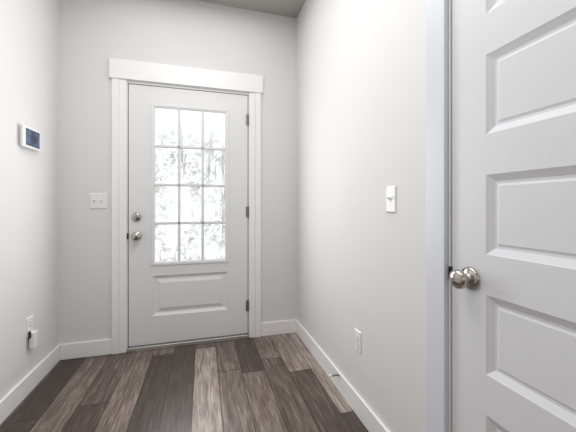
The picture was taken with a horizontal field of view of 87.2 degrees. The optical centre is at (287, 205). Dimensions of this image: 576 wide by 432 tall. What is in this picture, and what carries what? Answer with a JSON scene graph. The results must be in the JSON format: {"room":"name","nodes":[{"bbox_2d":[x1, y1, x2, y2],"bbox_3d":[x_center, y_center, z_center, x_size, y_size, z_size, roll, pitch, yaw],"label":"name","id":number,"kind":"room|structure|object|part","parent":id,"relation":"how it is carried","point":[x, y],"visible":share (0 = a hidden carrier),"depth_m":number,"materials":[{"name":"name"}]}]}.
{"room":"entryway","nodes":[
{"label":"entryway","id":0,"kind":"room"},
{"bbox_2d":[0,0,58,399],"bbox_3d":[-1.062,-0.272,-0.125,0.120,2.750,4.973,0,0,-16],"label":"wall","id":1,"kind":"structure","parent":0,"point":[29,178],"depth_m":1.79,"materials":[{"name":"paint"}]},
{"bbox_2d":[19,124,39,151],"bbox_3d":[-1.523,-0.399,1.784,0.024,0.125,0.190,0,0,-16],"label":"panel","id":2,"kind":"object","parent":1,"relation":"attached to","point":[22,134],"visible":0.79,"depth_m":1.71,"materials":[{"name":"white plastic"}]},
{"bbox_2d":[26,128,39,148],"bbox_3d":[-1.514,-0.399,1.796,0.001,0.097,0.150,0,0,-16],"label":"screen","id":3,"kind":"object","parent":2,"relation":"attached to","point":[32,138],"visible":1,"depth_m":1.79,"materials":[{"name":"blue glass"}]},
{"bbox_2d":[0,344,60,424],"bbox_3d":[-0.997,1.047,-0.107,0.014,0.113,4.733,0,0,-16],"label":"baseboard","id":4,"kind":"structure","parent":1,"relation":"attached to","point":[17,394],"depth_m":1.76,"materials":[{"name":"white wood"}]},
{"bbox_2d":[26,315,37,348],"bbox_3d":[-1.524,0.752,1.805,0.034,0.182,0.070,0,0,-16],"label":"electrical outlet","id":5,"kind":"object","parent":1,"relation":"attached to","point":[31,335],"visible":1,"depth_m":1.79,"materials":[{"name":"white plastic"}]},
{"bbox_3d":[-1.519,0.758,1.778,0.012,0.040,0.006,0,0,-16],"label":"plugin cord","id":6,"kind":"part","parent":5,"relation":"part of","materials":[{"name":"black plastic"}]},
{"bbox_2d":[59,0,296,343],"bbox_3d":[-0.742,-0.272,2.485,1.908,2.750,0.120,0,0,-16],"label":"wall","id":7,"kind":"structure","parent":0,"point":[92,37],"depth_m":2.30,"materials":[{"name":"paint"}]},
{"bbox_2d":[61,339,111,359],"bbox_3d":[-1.471,1.047,2.211,0.328,0.113,0.014,0,0,-16],"label":"baseboard","id":8,"kind":"structure","parent":7,"relation":"attached to","point":[85,349],"depth_m":2.20,"materials":[{"name":"white wood"}]},
{"bbox_2d":[89,193,106,208],"bbox_3d":[-1.399,-0.037,2.225,0.116,0.115,0.025,0,0,-16],"label":"light switch","id":9,"kind":"object","parent":7,"relation":"attached to","point":[97,200],"visible":1,"depth_m":2.23,"materials":[{"name":"white plastic"}]},
{"bbox_2d":[109,58,262,353],"bbox_3d":[-0.786,0.003,2.459,1.157,2.200,0.146,0,0,-16],"label":"door frame","id":10,"kind":"structure","parent":7,"relation":"attached to","point":[122,72],"depth_m":2.31,"materials":[{"name":"white wood"}]},
{"bbox_3d":[-0.783,0.070,2.437,0.923,2.006,0.050,0,0,-16],"label":"entry door jamb weatherstrip","id":11,"kind":"part","parent":10,"relation":"part of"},
{"bbox_2d":[128,333,247,351],"bbox_3d":[-0.787,1.088,2.462,0.911,0.030,0.140,0,0,-16],"label":"entry door threshold sill","id":12,"kind":"structure","parent":7,"relation":"attached to","point":[184,343],"depth_m":2.40,"materials":[{"name":"silver metal"}]},
{"bbox_2d":[129,84,248,346],"bbox_3d":[-0.763,0.070,2.411,0.922,1.994,0.105,0,0,-16],"label":"entry door","id":13,"kind":"structure","parent":7,"relation":"in","point":[188,202],"depth_m":2.42,"materials":[{"name":"white wood"}]},
{"bbox_2d":[132,213,140,220],"bbox_3d":[-1.151,0.084,2.295,0.066,0.066,0.032,0,0,-16],"label":"lock","id":14,"kind":"object","parent":13,"relation":"attached to","point":[136,216],"depth_m":2.29,"materials":[{"name":"grey metal"}]},
{"bbox_3d":[-1.147,0.229,2.281,0.070,0.070,0.061,0,0,-16],"label":"knob","id":15,"kind":"part","parent":13,"relation":"part of","materials":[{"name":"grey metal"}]},
{"bbox_3d":[-0.778,-0.166,2.428,0.597,1.260,0.037,0,0,-16],"label":"frame","id":16,"kind":"part","parent":13,"relation":"part of","materials":[{"name":"white wood"}]},
{"bbox_3d":[-0.780,-0.166,2.435,0.547,1.210,0.010,0,0,-16],"label":"glass panel","id":17,"kind":"part","parent":13,"relation":"part of","materials":[{"name":"clear glass"}]},
{"bbox_3d":[-0.335,0.836,2.534,0.032,0.101,0.012,0,0,-16],"label":"entry door hinge","id":18,"kind":"part","parent":13,"relation":"part of","materials":[{"name":"metal"}]},
{"bbox_3d":[-0.335,0.050,2.534,0.032,0.101,0.012,0,0,-16],"label":"entry door hinge","id":19,"kind":"part","parent":13,"relation":"part of","materials":[{"name":"metal"}]},
{"bbox_3d":[-0.335,-0.722,2.534,0.032,0.101,0.012,0,0,-16],"label":"entry door hinge","id":20,"kind":"part","parent":13,"relation":"part of","materials":[{"name":"metal"}]},
{"bbox_2d":[261,319,295,335],"bbox_3d":[-0.082,1.047,2.601,0.306,0.113,0.014,0,0,-16],"label":"baseboard","id":21,"kind":"structure","parent":7,"relation":"attached to","point":[278,327],"depth_m":2.59,"materials":[{"name":"white wood"}]},
{"bbox_2d":[0,332,368,431],"bbox_3d":[-0.143,1.153,0.133,2.027,0.100,4.973,0,0,-16],"label":"floor","id":22,"kind":"structure","parent":0,"point":[278,383],"depth_m":1.78,"materials":[{"name":"brown wood"}]},
{"bbox_2d":[196,0,305,17],"bbox_3d":[-0.143,-1.707,0.133,2.027,0.120,4.973,0,0,-16],"label":"ceiling","id":23,"kind":"structure","parent":0,"point":[290,8],"depth_m":2.48,"materials":[{"name":"paint"}]},
{"bbox_2d":[297,0,425,431],"bbox_3d":[0.364,-0.272,1.854,0.120,2.750,1.693,0,0,-16],"label":"wall","id":24,"kind":"structure","parent":0,"point":[361,133],"depth_m":1.52,"materials":[{"name":"paint"}]},
{"bbox_2d":[295,319,389,431],"bbox_3d":[0.289,1.047,1.873,0.014,0.113,1.616,0,0,-16],"label":"baseboard","id":25,"kind":"structure","parent":24,"relation":"attached to","point":[370,420],"depth_m":1.73,"materials":[{"name":"white wood"}]},
{"bbox_2d":[355,328,361,354],"bbox_3d":[0.368,0.715,1.600,0.009,0.115,0.070,0,0,-16],"label":"electrical outlet","id":26,"kind":"object","parent":24,"relation":"attached to","point":[358,340],"visible":1,"depth_m":1.59,"materials":[{"name":"white plastic"}]},
{"bbox_2d":[386,186,396,212],"bbox_3d":[0.440,-0.029,1.315,0.025,0.115,0.070,0,0,-16],"label":"light switch","id":27,"kind":"object","parent":24,"relation":"attached to","point":[391,199],"visible":1,"depth_m":1.31,"materials":[{"name":"white plastic"}]},
{"bbox_3d":[0.708,-1.298,0.629,0.120,0.698,0.852,0,0,-16],"label":"wall","id":28,"kind":"structure","parent":0,"visible":0},
{"bbox_2d":[426,0,451,431],"bbox_3d":[0.699,0.037,0.626,0.138,2.133,1.006,0,0,-16],"label":"door frame","id":29,"kind":"structure","parent":28,"relation":"attached to","point":[437,89],"depth_m":1.03,"materials":[{"name":"white wood"}]},
{"bbox_2d":[449,0,575,431],"bbox_3d":[0.640,0.082,0.610,0.096,2.018,0.806,0,0,-16],"label":"door","id":30,"kind":"structure","parent":28,"relation":"in","point":[512,277],"depth_m":0.81,"materials":[{"name":"white wood"}]},
{"bbox_3d":[0.533,0.223,0.926,0.061,0.070,0.070,0,0,-16],"label":"knob","id":31,"kind":"part","parent":30,"relation":"part of","materials":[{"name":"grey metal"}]}
]}

